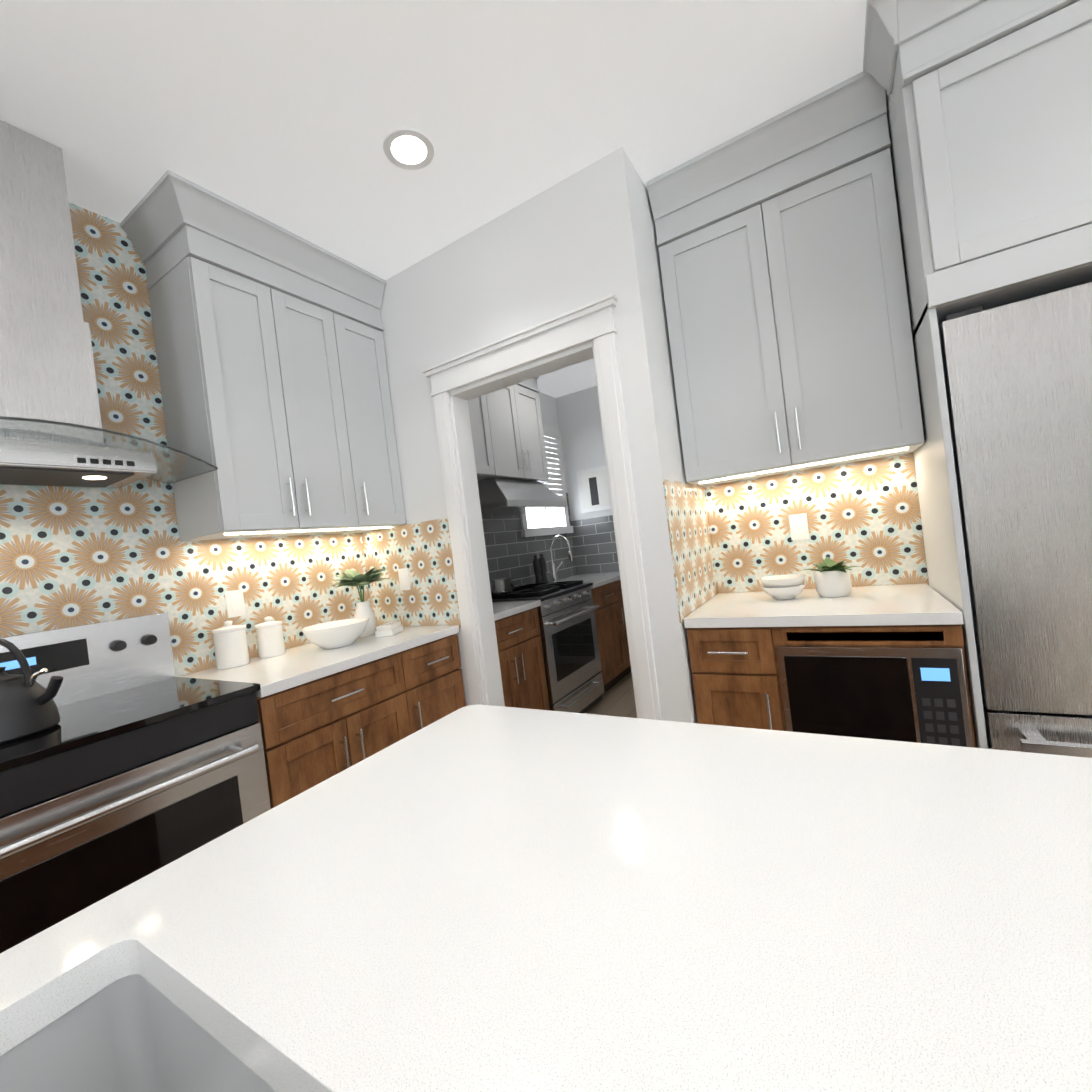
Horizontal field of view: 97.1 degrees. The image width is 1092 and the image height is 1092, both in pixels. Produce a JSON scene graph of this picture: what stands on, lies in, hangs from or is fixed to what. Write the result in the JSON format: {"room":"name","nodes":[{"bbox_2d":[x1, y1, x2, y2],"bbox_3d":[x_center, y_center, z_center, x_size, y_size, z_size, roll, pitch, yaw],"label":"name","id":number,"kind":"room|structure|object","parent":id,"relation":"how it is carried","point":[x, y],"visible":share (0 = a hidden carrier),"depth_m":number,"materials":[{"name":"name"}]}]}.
{"room":"kitchen","nodes":[
{"label":"kitchen","id":0,"kind":"room"},
{"bbox_2d":[0,0,866,397],"bbox_3d":[0.474,-1.553,0.042,10.500,0.050,13.500,-7,0,31],"label":"ceiling","id":1,"kind":"structure","parent":0,"point":[288,114],"depth_m":1.53,"materials":[{"name":"white paint"}]},
{"bbox_2d":[383,128,434,169],"bbox_3d":[-0.489,-1.415,1.723,0.174,0.005,0.174,-7,0,1],"label":"recessed light","id":2,"kind":"object","parent":1,"relation":"in","point":[408,149],"visible":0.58,"depth_m":1.70,"materials":[{"name":"white plastic"}]},
{"bbox_2d":[380,170,612,705],"bbox_3d":[-0.323,-0.071,2.369,1.593,2.720,0.120,-7,0,31],"label":"wall","id":3,"kind":"structure","parent":0,"point":[584,236],"depth_m":2.30,"materials":[{"name":"white paint"}]},
{"bbox_2d":[360,517,460,627],"bbox_3d":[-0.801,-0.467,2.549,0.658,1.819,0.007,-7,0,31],"label":"backsplash","id":4,"kind":"structure","parent":3,"relation":"attached to","point":[424,548],"depth_m":2.52,"materials":[{"name":"tile"}]},
{"bbox_2d":[398,568,409,589],"bbox_3d":[-0.756,0.177,2.564,0.072,0.116,0.006,-7,0,31],"label":"electrical outlet plate","id":5,"kind":"object","parent":4,"relation":"attached to","point":[403,574],"depth_m":2.56,"materials":[{"name":"white plastic"}]},
{"bbox_2d":[422,293,661,719],"bbox_3d":[-0.003,0.165,2.170,1.017,2.177,0.164,-7,0,31],"label":"door frame","id":6,"kind":"structure","parent":3,"relation":"attached to","point":[593,321],"depth_m":2.12,"materials":[{"name":"white paint"}]},
{"bbox_2d":[576,465,611,512],"bbox_3d":[0.481,-0.551,4.710,0.360,0.420,0.026,-7,0,31],"label":"art","id":7,"kind":"object","parent":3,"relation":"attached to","point":[593,489],"visible":0.86,"depth_m":4.70,"materials":[{"name":"white paper"}]},
{"bbox_2d":[570,515,618,574],"bbox_3d":[1.034,0.350,4.469,1.590,1.380,0.007,-7,0,31],"label":"wall tile","id":8,"kind":"structure","parent":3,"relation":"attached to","point":[595,549],"depth_m":4.76,"materials":[{"name":"grey tile"}]},
{"bbox_2d":[539,392,566,492],"bbox_3d":[-2.453,0.195,0.462,0.120,2.720,11.000,-7,0,31],"label":"wall","id":9,"kind":"structure","parent":0,"point":[548,408],"depth_m":4.76,"materials":[{"name":"white paint"}]},
{"bbox_2d":[0,120,217,487],"bbox_3d":[-1.608,-0.742,1.421,0.498,1.062,0.920,-7,0,31],"label":"range hood","id":10,"kind":"object","parent":9,"relation":"attached to","point":[53,433],"visible":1,"depth_m":1.48,"materials":[{"name":"silver metal"}]},
{"bbox_2d":[0,202,371,676],"bbox_3d":[-1.789,-0.343,1.538,0.008,1.819,2.765,-7,0,31],"label":"backsplash","id":11,"kind":"structure","parent":9,"relation":"attached to","point":[74,556],"depth_m":1.87,"materials":[{"name":"tile"}]},
{"bbox_2d":[225,589,245,617],"bbox_3d":[-1.363,0.252,2.115,0.006,0.116,0.072,-7,0,31],"label":"electrical outlet plate","id":12,"kind":"object","parent":11,"relation":"attached to","point":[235,605],"depth_m":2.11,"materials":[{"name":"white plastic"}]},
{"bbox_2d":[120,169,405,540],"bbox_3d":[-1.176,-0.691,2.199,0.423,1.273,0.955,-7,0,31],"label":"upper cabinet","id":13,"kind":"object","parent":9,"relation":"attached to","point":[273,372],"visible":1,"depth_m":1.97,"materials":[{"name":"grey paint"}]},
{"bbox_2d":[468,392,503,480],"bbox_3d":[-0.709,-0.846,3.067,0.355,0.826,0.779,-7,0,31],"label":"upper cabinet","id":14,"kind":"object","parent":9,"relation":"attached to","point":[485,431],"depth_m":3.22,"materials":[{"name":"grey paint"}]},
{"bbox_2d":[492,377,548,482],"bbox_3d":[-0.373,-0.889,3.632,0.355,0.826,0.778,-7,0,31],"label":"upper cabinet","id":15,"kind":"object","parent":9,"relation":"attached to","point":[507,433],"depth_m":3.60,"materials":[{"name":"grey paint"}]},
{"bbox_2d":[478,478,566,515],"bbox_3d":[-0.261,-0.366,3.581,0.490,0.222,0.800,-7,0,31],"label":"range hood","id":16,"kind":"object","parent":9,"relation":"attached to","point":[501,497],"visible":0.77,"depth_m":3.35,"materials":[{"name":"silver metal"}]},
{"bbox_2d":[482,493,577,590],"bbox_3d":[-0.298,0.368,3.863,0.008,1.670,2.408,-7,0,31],"label":"wall tile","id":17,"kind":"structure","parent":9,"relation":"attached to","point":[510,552],"depth_m":4.03,"materials":[{"name":"grey tile"}]},
{"bbox_2d":[520,424,572,537],"bbox_3d":[-0.031,-0.624,4.451,0.042,1.050,0.880,-7,0,31],"label":"window","id":18,"kind":"structure","parent":9,"relation":"attached to","point":[548,522],"depth_m":4.60,"materials":[{"name":"white"}]},
{"bbox_2d":[584,672,636,717],"bbox_3d":[0.807,1.197,0.053,10.500,0.050,13.500,-7,0,31],"label":"floor","id":19,"kind":"structure","parent":0,"point":[618,699],"depth_m":3.67,"materials":[{"name":"brown wood"}]},
{"bbox_2d":[0,612,270,952],"bbox_3d":[-1.327,0.833,1.379,0.703,1.175,0.763,-7,0,31],"label":"range","id":20,"kind":"object","parent":19,"relation":"on","point":[140,760],"visible":0.65,"depth_m":1.31,"materials":[{"name":"grey metal"}]},
{"bbox_2d":[0,639,63,744],"bbox_3d":[-1.442,0.373,1.273,0.219,0.263,0.208,-7,0,31],"label":"kettle","id":21,"kind":"object","parent":20,"relation":"on","point":[28,707],"visible":1,"depth_m":1.27,"materials":[{"name":"black metal"}]},
{"bbox_2d":[180,625,465,808],"bbox_3d":[-0.886,0.908,2.134,0.658,0.914,0.964,-7,0,31],"label":"base cabinet","id":22,"kind":"object","parent":19,"relation":"on","point":[324,714],"visible":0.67,"depth_m":1.87,"materials":[{"name":"brown wood"}]},
{"bbox_2d":[211,621,259,669],"bbox_3d":[-1.308,0.403,2.001,0.121,0.189,0.121,-7,0,25],"label":"canister","id":23,"kind":"object","parent":22,"relation":"on","point":[230,645],"depth_m":1.96,"materials":[{"name":"white ceramic"}]},
{"bbox_2d":[257,617,285,657],"bbox_3d":[-1.228,0.400,2.145,0.109,0.174,0.109,-7,0,25],"label":"canister","id":24,"kind":"object","parent":22,"relation":"on","point":[270,633],"depth_m":2.10,"materials":[{"name":"white ceramic"}]},
{"bbox_2d":[301,618,368,648],"bbox_3d":[-0.951,0.404,2.196,0.290,0.100,0.290,-7,0,31],"label":"mixing bowl","id":25,"kind":"object","parent":22,"relation":"on","point":[336,634],"visible":1,"depth_m":2.12,"materials":[{"name":"white ceramic"}]},
{"bbox_2d":[331,565,393,636],"bbox_3d":[-0.921,0.277,2.426,0.323,0.342,0.320,-7,0,31],"label":"potted plant","id":26,"kind":"object","parent":22,"relation":"on","point":[353,578],"visible":0.98,"depth_m":2.38,"materials":[{"name":"white ceramic"}]},
{"bbox_2d":[375,621,402,636],"bbox_3d":[-0.768,0.406,2.361,0.090,0.051,0.120,-7,0,6],"label":"book","id":27,"kind":"object","parent":22,"relation":"on","point":[389,629],"visible":1,"depth_m":2.31,"materials":[{"name":"white paper"}]},
{"bbox_2d":[492,600,549,710],"bbox_3d":[-0.405,0.846,2.936,0.658,0.914,0.642,-7,0,31],"label":"base cabinet","id":28,"kind":"object","parent":19,"relation":"on","point":[521,658],"visible":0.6,"depth_m":2.85,"materials":[{"name":"brown wood"}]},
{"bbox_2d":[0,705,1091,1091],"bbox_3d":[-0.058,0.817,-0.026,1.296,0.914,1.902,-7,0,31],"label":"kitchen island","id":29,"kind":"object","parent":19,"relation":"on","point":[486,899],"visible":1,"depth_m":0.45,"materials":[{"name":"white stone"}]},
{"bbox_2d":[491,580,603,712],"bbox_3d":[-0.017,0.774,3.521,0.668,0.960,0.763,-7,0,31],"label":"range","id":30,"kind":"object","parent":19,"relation":"on","point":[570,644],"visible":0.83,"depth_m":3.33,"materials":[{"name":"grey metal"}]},
{"bbox_2d":[490,577,513,593],"bbox_3d":[-0.312,0.282,3.439,0.160,0.095,0.160,-7,0,31],"label":"pot","id":31,"kind":"object","parent":30,"relation":"on","point":[502,585],"visible":1,"depth_m":3.38,"materials":[{"name":"silver metal"}]},
{"bbox_2d":[551,571,630,694],"bbox_3d":[0.403,0.743,4.292,0.658,0.914,0.988,-7,0,31],"label":"base cabinet","id":32,"kind":"object","parent":19,"relation":"on","point":[606,590],"visible":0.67,"depth_m":4.00,"materials":[{"name":"brown wood"}]},
{"bbox_2d":[533,554,544,582],"bbox_3d":[-0.074,0.205,4.061,0.061,0.268,0.061,-7,0,19],"label":"mill","id":33,"kind":"object","parent":32,"relation":"on","point":[540,568],"depth_m":4.04,"materials":[{"name":"grey"}]},
{"bbox_2d":[542,554,547,582],"bbox_3d":[-0.025,0.199,4.143,0.061,0.268,0.061,-7,0,19],"label":"mill","id":34,"kind":"object","parent":32,"relation":"on","point":[543,559],"depth_m":4.12,"materials":[{"name":"grey"}]},
{"bbox_2d":[549,535,572,581],"bbox_3d":[0.159,0.103,4.310,0.236,0.410,0.175,-7,0,31],"label":"faucet","id":35,"kind":"object","parent":32,"relation":"on","point":[553,569],"visible":1,"depth_m":4.28,"materials":[{"name":"silver metal"}]},
{"bbox_2d":[684,584,975,747],"bbox_3d":[1.089,0.669,1.899,0.823,0.914,0.658,-7,0,31],"label":"base cabinet","id":36,"kind":"object","parent":19,"relation":"on","point":[886,662],"visible":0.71,"depth_m":1.63,"materials":[{"name":"brown wood"}]},
{"bbox_2d":[760,574,805,599],"bbox_3d":[0.996,0.174,2.021,0.176,0.089,0.176,-7,0,31],"label":"stacked bowls","id":37,"kind":"object","parent":36,"relation":"on","point":[786,586],"visible":1,"depth_m":1.97,"materials":[{"name":"white ceramic"}]},
{"bbox_2d":[800,556,860,596],"bbox_3d":[1.154,0.118,1.952,0.228,0.163,0.226,-7,0,31],"label":"potted plant","id":38,"kind":"object","parent":36,"relation":"on","point":[832,578],"visible":1,"depth_m":1.90,"materials":[{"name":"green plant"}]},
{"bbox_2d":[863,0,1091,748],"bbox_3d":[1.722,-0.312,1.419,1.070,2.715,0.700,-7,0,31],"label":"cabinet","id":39,"kind":"object","parent":19,"relation":"on","point":[989,110],"visible":0.69,"depth_m":1.36,"materials":[{"name":"grey paint"}]},
{"bbox_2d":[939,282,1091,757],"bbox_3d":[1.788,0.146,1.420,0.905,1.790,0.657,-7,0,31],"label":"refrigerator","id":40,"kind":"object","parent":19,"relation":"on","point":[1018,380],"visible":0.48,"depth_m":1.36,"materials":[{"name":"grey metal"}]},
{"bbox_2d":[580,147,700,722],"bbox_3d":[1.066,-0.242,3.004,0.150,2.720,2.650,-7,0,31],"label":"wall","id":41,"kind":"structure","parent":0,"point":[622,238],"depth_m":1.87,"materials":[{"name":"white paint"}]},
{"bbox_2d":[663,479,719,622],"bbox_3d":[0.645,0.000,2.109,0.008,0.550,0.653,-7,0,31],"label":"backsplash","id":42,"kind":"structure","parent":41,"relation":"attached to","point":[689,515],"depth_m":2.06,"materials":[{"name":"tile"}]},
{"bbox_2d":[708,453,928,592],"bbox_3d":[1.174,-0.065,2.183,0.845,0.550,0.007,-7,0,31],"label":"backsplash","id":43,"kind":"structure","parent":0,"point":[866,514],"depth_m":2.14,"materials":[{"name":"tile"}]},
{"bbox_2d":[789,513,808,539],"bbox_3d":[1.148,-0.087,2.189,0.072,0.116,0.006,-7,0,31],"label":"electrical outlet plate","id":44,"kind":"object","parent":43,"relation":"attached to","point":[798,522],"depth_m":2.19,"materials":[{"name":"white plastic"}]},
{"bbox_3d":[2.218,-0.381,2.883,1.963,2.720,3.600,-7,0,31],"label":"wall","id":45,"kind":"structure","parent":0,"visible":0},
{"bbox_2d":[646,71,923,485],"bbox_3d":[0.953,-0.948,1.991,0.823,1.273,0.423,-7,0,31],"label":"upper cabinet","id":46,"kind":"object","parent":45,"relation":"attached to","point":[778,241],"visible":0.98,"depth_m":1.84,"materials":[{"name":"grey paint"}]}
]}

